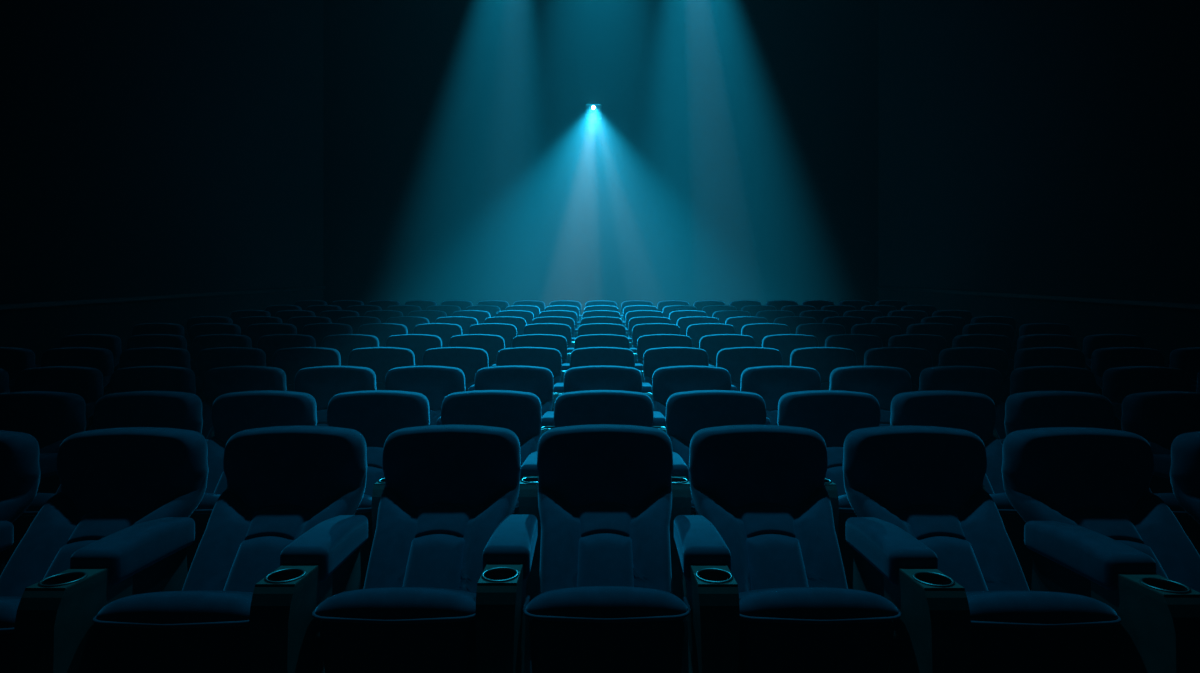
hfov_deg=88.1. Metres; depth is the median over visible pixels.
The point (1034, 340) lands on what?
seat
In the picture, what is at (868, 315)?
seat
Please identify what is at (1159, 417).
seat
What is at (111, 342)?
seat
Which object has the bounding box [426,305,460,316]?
seat
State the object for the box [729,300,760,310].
seat
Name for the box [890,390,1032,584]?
seat
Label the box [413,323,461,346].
seat
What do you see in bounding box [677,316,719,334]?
seat
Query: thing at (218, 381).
seat
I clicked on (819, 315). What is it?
seat
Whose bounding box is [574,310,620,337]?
seat
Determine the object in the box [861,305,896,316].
seat
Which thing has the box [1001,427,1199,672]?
seat
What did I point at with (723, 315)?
seat
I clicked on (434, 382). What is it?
seat
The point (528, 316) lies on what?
seat
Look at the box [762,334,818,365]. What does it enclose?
seat
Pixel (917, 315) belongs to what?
seat
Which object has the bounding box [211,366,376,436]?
seat
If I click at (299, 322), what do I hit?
seat
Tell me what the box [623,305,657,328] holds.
seat
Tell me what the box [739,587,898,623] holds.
seat cushion
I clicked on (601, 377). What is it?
seat
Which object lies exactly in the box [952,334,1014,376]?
seat
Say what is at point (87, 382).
seat
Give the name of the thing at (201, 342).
seat
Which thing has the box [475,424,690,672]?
seat
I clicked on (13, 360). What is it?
seat
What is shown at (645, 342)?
seat
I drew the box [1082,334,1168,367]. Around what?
seat
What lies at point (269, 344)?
seat
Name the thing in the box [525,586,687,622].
seat cushion
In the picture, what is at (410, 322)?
seat
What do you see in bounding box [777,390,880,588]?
seat
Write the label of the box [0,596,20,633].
seat cushion
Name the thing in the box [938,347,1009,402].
seat
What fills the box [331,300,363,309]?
seat
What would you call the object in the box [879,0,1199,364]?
wall
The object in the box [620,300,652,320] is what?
seat
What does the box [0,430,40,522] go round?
seat
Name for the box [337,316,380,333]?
seat
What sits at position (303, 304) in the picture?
seat
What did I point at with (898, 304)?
seat
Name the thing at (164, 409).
seat
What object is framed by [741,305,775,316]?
seat
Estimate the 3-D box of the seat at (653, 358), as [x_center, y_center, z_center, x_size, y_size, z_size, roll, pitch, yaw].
[0.581,0.567,4.838,0.666,0.960,0.924,0,0,0]
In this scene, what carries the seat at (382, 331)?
on the floor
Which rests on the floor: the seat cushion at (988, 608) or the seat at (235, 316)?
the seat at (235, 316)
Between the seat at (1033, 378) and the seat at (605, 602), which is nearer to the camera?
the seat at (605, 602)
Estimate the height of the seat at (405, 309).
0.960 m
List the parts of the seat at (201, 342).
backrest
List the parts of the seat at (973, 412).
backrest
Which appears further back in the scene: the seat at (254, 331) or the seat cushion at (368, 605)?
the seat at (254, 331)
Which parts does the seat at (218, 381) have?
backrest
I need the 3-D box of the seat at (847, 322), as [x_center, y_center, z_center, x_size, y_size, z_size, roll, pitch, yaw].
[3.045,0.222,7.497,0.666,0.960,0.924,0,0,0]
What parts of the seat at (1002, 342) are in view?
backrest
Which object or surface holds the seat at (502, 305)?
on the floor
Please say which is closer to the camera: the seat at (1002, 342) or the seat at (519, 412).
the seat at (519, 412)
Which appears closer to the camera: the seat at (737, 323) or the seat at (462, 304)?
the seat at (737, 323)
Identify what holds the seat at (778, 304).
on the floor
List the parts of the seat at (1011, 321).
backrest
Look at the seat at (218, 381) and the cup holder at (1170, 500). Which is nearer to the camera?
the cup holder at (1170, 500)
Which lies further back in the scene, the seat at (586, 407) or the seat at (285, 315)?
the seat at (285, 315)
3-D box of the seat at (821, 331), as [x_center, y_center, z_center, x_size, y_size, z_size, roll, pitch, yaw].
[2.429,0.328,6.610,0.666,0.960,0.924,0,0,0]
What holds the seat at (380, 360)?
on the floor
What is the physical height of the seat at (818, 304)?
0.960 m
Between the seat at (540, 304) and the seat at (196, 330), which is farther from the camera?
the seat at (540, 304)
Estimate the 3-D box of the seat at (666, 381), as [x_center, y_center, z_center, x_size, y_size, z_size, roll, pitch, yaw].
[0.581,0.682,3.937,0.666,0.960,0.924,0,0,0]
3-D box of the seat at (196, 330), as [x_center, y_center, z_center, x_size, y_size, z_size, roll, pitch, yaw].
[-4.347,0.328,6.547,0.666,0.960,0.924,0,0,0]
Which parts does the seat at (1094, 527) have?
arm panel, armrest, backrest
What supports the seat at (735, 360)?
on the floor
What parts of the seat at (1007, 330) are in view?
backrest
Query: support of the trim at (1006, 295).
attached to the wall at (1028, 147)
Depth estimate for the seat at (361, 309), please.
9.61 m
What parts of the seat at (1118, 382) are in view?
backrest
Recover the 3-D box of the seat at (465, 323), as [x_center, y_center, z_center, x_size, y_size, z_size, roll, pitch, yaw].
[-1.883,0.222,7.524,0.666,0.960,0.924,0,0,0]
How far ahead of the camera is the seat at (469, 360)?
5.15 m
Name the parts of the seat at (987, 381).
backrest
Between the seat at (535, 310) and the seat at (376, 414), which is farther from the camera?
the seat at (535, 310)
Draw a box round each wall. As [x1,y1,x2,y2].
[0,0,322,364]
[323,0,878,314]
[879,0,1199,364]
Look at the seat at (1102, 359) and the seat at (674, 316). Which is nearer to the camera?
the seat at (1102, 359)
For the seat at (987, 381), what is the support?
on the floor
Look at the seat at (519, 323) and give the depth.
7.85 m
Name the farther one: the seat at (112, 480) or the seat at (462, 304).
the seat at (462, 304)
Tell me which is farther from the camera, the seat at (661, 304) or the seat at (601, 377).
the seat at (661, 304)
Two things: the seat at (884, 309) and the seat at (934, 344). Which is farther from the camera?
the seat at (884, 309)
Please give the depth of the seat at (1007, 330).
6.87 m
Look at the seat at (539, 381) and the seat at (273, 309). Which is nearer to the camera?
the seat at (539, 381)
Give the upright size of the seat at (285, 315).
0.960 m
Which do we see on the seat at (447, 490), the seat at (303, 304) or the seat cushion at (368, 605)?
the seat cushion at (368, 605)
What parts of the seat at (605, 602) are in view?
armrest, arm panel, backrest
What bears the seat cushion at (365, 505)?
on the seat at (376, 414)
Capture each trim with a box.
[0,286,324,310]
[876,286,1199,310]
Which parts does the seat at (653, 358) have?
armrest, backrest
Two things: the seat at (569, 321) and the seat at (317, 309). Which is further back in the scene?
the seat at (317, 309)
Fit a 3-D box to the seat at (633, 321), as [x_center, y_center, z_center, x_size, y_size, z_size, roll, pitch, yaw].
[0.581,0.222,7.538,0.666,0.960,0.924,0,0,0]
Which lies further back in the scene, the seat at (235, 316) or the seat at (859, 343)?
the seat at (235, 316)
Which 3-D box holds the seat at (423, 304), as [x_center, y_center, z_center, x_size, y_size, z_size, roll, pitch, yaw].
[-3.115,-0.140,10.206,0.666,0.960,0.924,0,0,0]
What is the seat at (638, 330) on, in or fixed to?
on the floor
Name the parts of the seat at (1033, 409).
backrest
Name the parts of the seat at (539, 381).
armrest, backrest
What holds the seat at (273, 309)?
on the floor
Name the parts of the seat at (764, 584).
arm panel, armrest, backrest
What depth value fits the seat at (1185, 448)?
2.35 m
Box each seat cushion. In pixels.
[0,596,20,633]
[20,493,55,515]
[96,590,252,627]
[192,493,219,513]
[315,587,475,623]
[355,494,371,512]
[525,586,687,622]
[691,500,695,512]
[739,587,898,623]
[838,494,854,512]
[966,590,1117,627]
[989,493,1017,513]
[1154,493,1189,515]
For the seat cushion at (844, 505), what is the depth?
2.69 m
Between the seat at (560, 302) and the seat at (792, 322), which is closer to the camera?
the seat at (792, 322)
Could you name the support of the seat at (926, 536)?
on the floor
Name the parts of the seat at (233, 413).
backrest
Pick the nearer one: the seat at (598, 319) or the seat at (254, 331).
the seat at (254, 331)
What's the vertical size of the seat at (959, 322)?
0.960 m
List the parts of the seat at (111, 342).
backrest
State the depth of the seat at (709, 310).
9.65 m
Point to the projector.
(593, 112)
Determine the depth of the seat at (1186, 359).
5.01 m
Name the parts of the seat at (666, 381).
backrest, armrest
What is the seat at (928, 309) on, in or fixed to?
on the floor
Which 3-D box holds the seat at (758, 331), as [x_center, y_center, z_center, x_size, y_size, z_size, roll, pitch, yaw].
[1.813,0.328,6.623,0.666,0.960,0.924,0,0,0]
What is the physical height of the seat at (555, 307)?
0.960 m
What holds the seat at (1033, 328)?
on the floor
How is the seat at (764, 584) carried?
on the floor
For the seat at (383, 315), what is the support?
on the floor
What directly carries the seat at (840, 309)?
on the floor
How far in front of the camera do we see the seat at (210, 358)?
5.10 m
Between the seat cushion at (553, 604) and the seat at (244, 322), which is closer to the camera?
the seat cushion at (553, 604)
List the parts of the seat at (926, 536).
arm panel, armrest, backrest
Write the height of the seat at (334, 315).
0.960 m
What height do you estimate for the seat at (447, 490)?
0.960 m
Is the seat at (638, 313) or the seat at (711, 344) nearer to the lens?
the seat at (711, 344)
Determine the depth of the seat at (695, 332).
6.95 m
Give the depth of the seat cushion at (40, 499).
2.64 m
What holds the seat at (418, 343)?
on the floor
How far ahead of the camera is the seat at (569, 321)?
7.86 m
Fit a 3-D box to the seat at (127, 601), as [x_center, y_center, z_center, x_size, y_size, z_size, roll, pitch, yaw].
[-1.267,0.840,2.105,0.666,0.960,0.924,0,0,0]
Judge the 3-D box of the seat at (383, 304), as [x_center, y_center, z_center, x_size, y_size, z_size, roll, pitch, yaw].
[-3.731,-0.140,10.191,0.666,0.960,0.924,0,0,0]
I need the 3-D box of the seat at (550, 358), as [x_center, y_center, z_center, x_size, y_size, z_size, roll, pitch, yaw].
[-0.651,0.567,4.838,0.666,0.960,0.924,0,0,0]
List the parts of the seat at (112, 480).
arm panel, armrest, backrest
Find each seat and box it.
[0,347,35,383]
[0,391,85,452]
[0,427,208,672]
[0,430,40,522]
[4,391,202,566]
[9,347,113,391]
[14,366,103,417]
[14,425,366,672]
[35,334,121,367]
[59,366,195,485]
[85,347,190,430]
[103,334,186,395]
[114,323,184,370]
[185,316,232,345]
[186,390,316,573]
[187,310,270,334]
[187,323,240,359]
[190,334,251,376]
[192,323,296,358]
[195,347,265,400]
[197,334,315,375]
[202,347,340,401]
[202,366,286,441]
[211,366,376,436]
[226,390,429,588]
[237,316,281,334]
[249,425,520,672]
[265,305,301,316]
[275,310,314,323]
[287,316,331,334]
[294,300,326,309]
[302,323,352,346]
[306,305,341,316]
[320,310,358,322]
[322,334,378,365]
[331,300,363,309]
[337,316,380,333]
[346,305,381,315]
[348,347,414,389]
[358,323,407,346]
[364,310,402,322]
[368,300,399,309]
[371,390,541,539]
[385,334,441,365]
[385,365,464,424]
[386,305,420,315]
[386,316,428,333]
[404,300,436,309]
[408,310,446,322]
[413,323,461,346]
[422,347,488,390]
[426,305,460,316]
[435,316,477,334]
[436,365,553,424]
[441,300,472,310]
[449,334,504,366]
[452,310,490,323]
[466,305,500,316]
[468,323,516,347]
[468,347,561,390]
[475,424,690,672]
[477,300,508,310]
[484,316,525,335]
[491,334,566,366]
[495,310,533,324]
[505,305,539,317]
[513,300,544,311]
[519,390,653,620]
[523,323,571,347]
[532,316,574,337]
[539,310,576,328]
[541,365,641,435]
[545,305,579,321]
[549,300,580,314]
[552,347,634,410]
[560,334,629,382]
[567,323,625,362]
[571,316,622,347]
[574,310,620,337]
[577,305,618,328]
[579,300,616,321]
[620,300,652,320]
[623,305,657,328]
[625,310,663,337]
[628,316,670,347]
[630,323,680,362]
[635,334,692,382]
[642,347,708,410]
[652,365,730,432]
[657,300,688,311]
[662,305,696,317]
[665,390,766,598]
[669,310,706,324]
[674,425,901,672]
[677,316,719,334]
[686,323,734,347]
[693,300,724,310]
[699,334,754,366]
[702,305,736,316]
[712,310,750,323]
[716,347,782,390]
[725,316,767,334]
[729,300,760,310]
[740,365,820,424]
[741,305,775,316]
[741,323,789,346]
[756,310,794,322]
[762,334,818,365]
[766,300,797,309]
[774,316,816,333]
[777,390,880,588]
[781,305,815,315]
[790,347,856,389]
[796,323,845,346]
[800,310,838,322]
[802,300,833,309]
[821,305,855,315]
[822,316,865,333]
[825,334,882,365]
[829,366,911,425]
[838,300,870,309]
[843,310,882,322]
[843,425,1120,672]
[851,323,901,346]
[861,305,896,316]
[864,347,931,391]
[871,316,915,334]
[875,300,907,309]
[888,310,927,323]
[888,334,946,366]
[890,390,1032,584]
[901,305,936,316]
[907,323,957,347]
[919,366,1005,444]
[921,316,965,334]
[932,310,1015,334]
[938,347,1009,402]
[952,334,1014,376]
[963,323,1016,360]
[970,316,1018,345]
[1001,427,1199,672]
[1004,391,1199,587]
[1010,366,1154,492]
[1014,347,1121,430]
[1017,334,1101,394]
[1019,323,1090,370]
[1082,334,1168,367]
[1091,347,1164,387]
[1102,366,1191,419]
[1121,391,1199,493]
[1169,347,1199,391]
[1170,431,1199,523]
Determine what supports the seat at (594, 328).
on the floor
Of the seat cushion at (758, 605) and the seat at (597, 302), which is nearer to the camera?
the seat cushion at (758, 605)
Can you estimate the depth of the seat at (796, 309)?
9.62 m
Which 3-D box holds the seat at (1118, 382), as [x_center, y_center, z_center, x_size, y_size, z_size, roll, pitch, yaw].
[3.661,0.682,3.849,0.666,0.960,0.924,0,0,0]
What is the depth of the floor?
2.51 m
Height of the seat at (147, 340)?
0.960 m
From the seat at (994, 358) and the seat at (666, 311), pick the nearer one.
the seat at (994, 358)
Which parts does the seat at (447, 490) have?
armrest, arm panel, backrest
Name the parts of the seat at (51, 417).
backrest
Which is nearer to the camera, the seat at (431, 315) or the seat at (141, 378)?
the seat at (141, 378)
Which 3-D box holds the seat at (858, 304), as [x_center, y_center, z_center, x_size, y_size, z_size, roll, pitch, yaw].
[4.277,-0.140,10.174,0.666,0.960,0.924,0,0,0]
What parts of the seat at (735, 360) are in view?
backrest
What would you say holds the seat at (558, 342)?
on the floor
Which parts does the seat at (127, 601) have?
armrest, arm panel, backrest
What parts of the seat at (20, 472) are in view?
backrest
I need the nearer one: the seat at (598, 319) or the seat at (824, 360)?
the seat at (824, 360)
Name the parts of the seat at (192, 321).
backrest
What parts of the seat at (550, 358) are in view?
backrest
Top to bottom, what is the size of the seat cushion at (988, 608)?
0.245 m
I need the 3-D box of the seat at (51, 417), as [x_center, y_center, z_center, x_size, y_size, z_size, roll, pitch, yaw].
[-3.115,0.776,2.961,0.666,0.960,0.924,0,0,0]
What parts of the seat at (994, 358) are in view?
backrest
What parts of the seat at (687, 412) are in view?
backrest, armrest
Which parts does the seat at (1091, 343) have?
backrest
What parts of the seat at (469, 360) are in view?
backrest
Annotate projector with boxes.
[585,104,601,122]
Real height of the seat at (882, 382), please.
0.960 m
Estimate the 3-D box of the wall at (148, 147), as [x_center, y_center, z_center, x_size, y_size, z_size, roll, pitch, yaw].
[-6.080,-4.930,6.050,0.200,12.900,15.100,0,0,0]
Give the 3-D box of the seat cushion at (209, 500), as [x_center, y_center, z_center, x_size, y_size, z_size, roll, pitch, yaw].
[-1.828,0.799,2.885,0.488,0.245,0.474,0,0,0]
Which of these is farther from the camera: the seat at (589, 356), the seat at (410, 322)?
the seat at (410, 322)
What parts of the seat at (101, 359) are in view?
armrest, backrest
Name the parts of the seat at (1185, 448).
backrest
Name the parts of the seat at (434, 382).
backrest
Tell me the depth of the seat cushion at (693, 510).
2.72 m
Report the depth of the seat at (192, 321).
7.75 m
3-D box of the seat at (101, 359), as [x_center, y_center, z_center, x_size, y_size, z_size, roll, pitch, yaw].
[-4.347,0.567,4.724,0.666,0.960,0.924,0,0,0]
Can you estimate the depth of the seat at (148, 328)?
6.84 m
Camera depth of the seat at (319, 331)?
6.91 m
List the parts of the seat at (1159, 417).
backrest, armrest, arm panel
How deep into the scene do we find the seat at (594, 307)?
9.66 m
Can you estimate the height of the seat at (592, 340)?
0.960 m
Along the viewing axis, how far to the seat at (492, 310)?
9.65 m
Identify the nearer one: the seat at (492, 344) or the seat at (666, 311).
the seat at (492, 344)
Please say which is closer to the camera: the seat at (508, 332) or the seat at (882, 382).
the seat at (882, 382)
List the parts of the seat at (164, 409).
armrest, arm panel, backrest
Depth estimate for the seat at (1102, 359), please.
5.04 m
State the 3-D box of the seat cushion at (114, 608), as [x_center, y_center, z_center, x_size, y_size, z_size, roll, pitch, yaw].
[-1.212,0.863,1.979,0.488,0.245,0.474,0,0,0]
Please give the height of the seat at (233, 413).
0.960 m
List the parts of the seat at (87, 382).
backrest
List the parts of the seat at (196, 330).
backrest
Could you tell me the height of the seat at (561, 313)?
0.960 m
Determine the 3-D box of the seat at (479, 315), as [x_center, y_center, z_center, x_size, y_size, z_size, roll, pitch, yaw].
[-1.883,0.105,8.426,0.666,0.960,0.924,0,0,0]
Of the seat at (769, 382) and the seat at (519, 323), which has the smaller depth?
the seat at (769, 382)
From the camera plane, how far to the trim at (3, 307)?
7.89 m
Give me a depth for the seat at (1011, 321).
7.75 m
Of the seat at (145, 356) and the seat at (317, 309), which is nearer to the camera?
the seat at (145, 356)
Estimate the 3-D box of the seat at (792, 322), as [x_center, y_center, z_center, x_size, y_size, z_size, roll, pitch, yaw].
[2.429,0.222,7.512,0.666,0.960,0.924,0,0,0]
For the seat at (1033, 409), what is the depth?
3.30 m
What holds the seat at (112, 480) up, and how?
on the floor
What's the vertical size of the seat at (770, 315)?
0.960 m
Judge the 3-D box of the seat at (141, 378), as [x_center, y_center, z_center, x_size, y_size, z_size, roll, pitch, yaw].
[-3.115,0.682,3.877,0.666,0.960,0.924,0,0,0]
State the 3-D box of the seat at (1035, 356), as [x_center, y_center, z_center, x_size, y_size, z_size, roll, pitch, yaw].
[3.661,0.567,4.755,0.666,0.960,0.924,0,0,0]
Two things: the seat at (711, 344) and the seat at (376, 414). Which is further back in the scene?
the seat at (711, 344)
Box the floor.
[530,587,1030,672]
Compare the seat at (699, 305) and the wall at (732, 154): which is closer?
the seat at (699, 305)
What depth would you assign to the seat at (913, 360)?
5.12 m
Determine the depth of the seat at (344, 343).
6.03 m
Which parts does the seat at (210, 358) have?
backrest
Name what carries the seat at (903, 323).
on the floor
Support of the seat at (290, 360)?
on the floor
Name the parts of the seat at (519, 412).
backrest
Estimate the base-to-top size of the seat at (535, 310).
0.960 m
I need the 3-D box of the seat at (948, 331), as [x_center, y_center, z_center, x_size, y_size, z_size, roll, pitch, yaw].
[3.661,0.328,6.572,0.666,0.960,0.924,0,0,0]
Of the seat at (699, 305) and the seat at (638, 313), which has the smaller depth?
the seat at (638, 313)
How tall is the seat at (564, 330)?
0.960 m
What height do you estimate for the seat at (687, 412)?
0.960 m
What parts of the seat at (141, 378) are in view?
backrest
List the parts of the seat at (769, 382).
backrest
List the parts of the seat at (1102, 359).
backrest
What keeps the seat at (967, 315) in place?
on the floor
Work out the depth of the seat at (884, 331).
6.91 m

